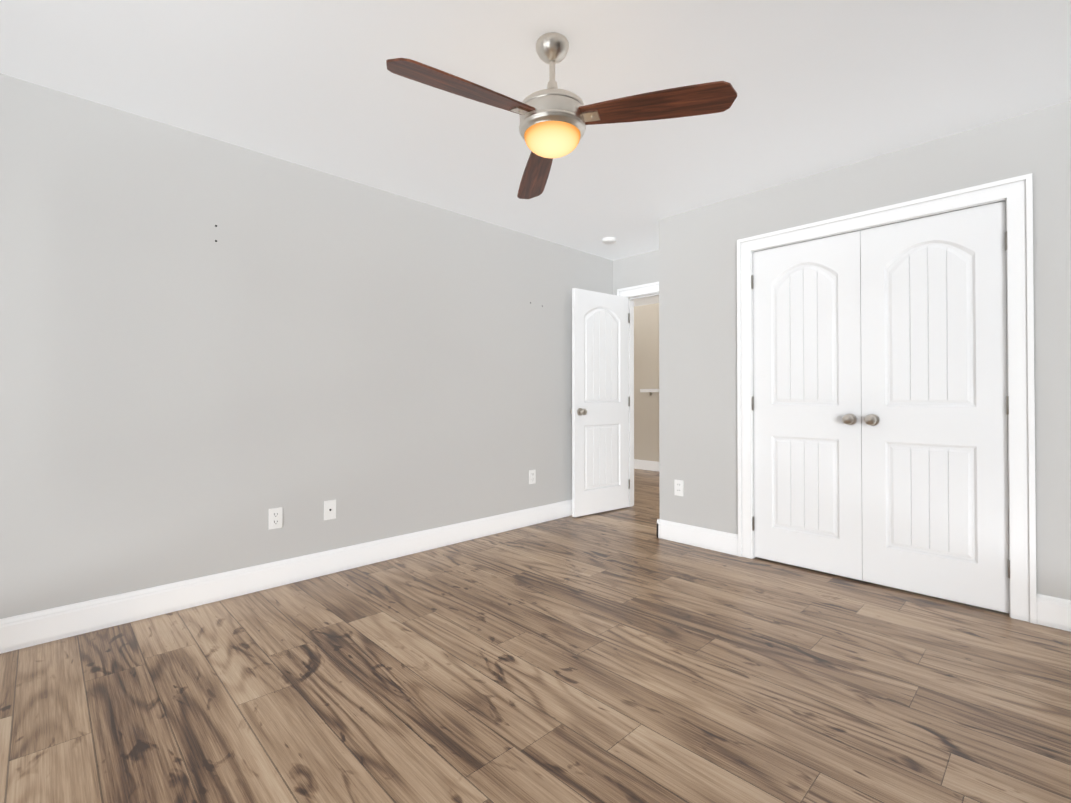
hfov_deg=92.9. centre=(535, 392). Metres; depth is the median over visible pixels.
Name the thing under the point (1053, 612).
baseboard
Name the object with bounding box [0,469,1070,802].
floor
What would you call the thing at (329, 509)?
electrical outlet
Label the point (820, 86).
ceiling
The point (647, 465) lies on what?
baseboard
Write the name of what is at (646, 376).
wall
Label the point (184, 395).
wall
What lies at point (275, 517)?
electrical outlet
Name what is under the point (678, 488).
electrical outlet
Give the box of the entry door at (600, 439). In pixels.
[570,288,629,516]
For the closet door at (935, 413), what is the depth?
2.70 m
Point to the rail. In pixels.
(649, 391)
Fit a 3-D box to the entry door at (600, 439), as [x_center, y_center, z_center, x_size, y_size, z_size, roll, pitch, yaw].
[0.619,0.090,4.736,0.716,2.030,0.177,0,-1,-38]
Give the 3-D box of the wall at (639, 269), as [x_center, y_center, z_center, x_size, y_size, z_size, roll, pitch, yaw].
[1.466,-0.105,4.460,0.120,2.440,5.400,1,-1,-44]
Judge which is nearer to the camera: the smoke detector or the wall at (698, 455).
the wall at (698, 455)
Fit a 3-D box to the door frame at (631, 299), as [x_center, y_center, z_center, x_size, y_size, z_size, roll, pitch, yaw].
[1.172,0.048,4.751,0.143,2.140,0.900,1,-1,-44]
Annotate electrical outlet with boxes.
[269,507,282,529]
[324,499,335,519]
[529,470,535,483]
[674,480,683,495]
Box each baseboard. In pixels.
[0,499,571,653]
[634,459,658,471]
[657,519,1070,631]
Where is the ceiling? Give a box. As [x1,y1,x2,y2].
[0,0,1070,306]
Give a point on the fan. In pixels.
(554, 120)
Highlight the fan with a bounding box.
[386,32,736,198]
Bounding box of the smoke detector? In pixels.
[602,237,615,244]
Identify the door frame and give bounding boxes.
[617,282,658,506]
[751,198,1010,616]
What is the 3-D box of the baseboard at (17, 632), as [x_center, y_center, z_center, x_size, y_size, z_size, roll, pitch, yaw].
[-0.926,1.035,3.410,4.760,0.140,0.016,1,-1,-44]
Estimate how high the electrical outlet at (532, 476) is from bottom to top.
0.116 m
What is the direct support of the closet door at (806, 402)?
in the wall at (698, 455)
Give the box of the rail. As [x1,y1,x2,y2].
[640,389,658,394]
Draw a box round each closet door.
[751,231,862,579]
[860,201,1009,612]
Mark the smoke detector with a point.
(609, 240)
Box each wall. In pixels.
[0,73,612,618]
[613,250,658,294]
[634,303,658,461]
[659,101,1070,599]

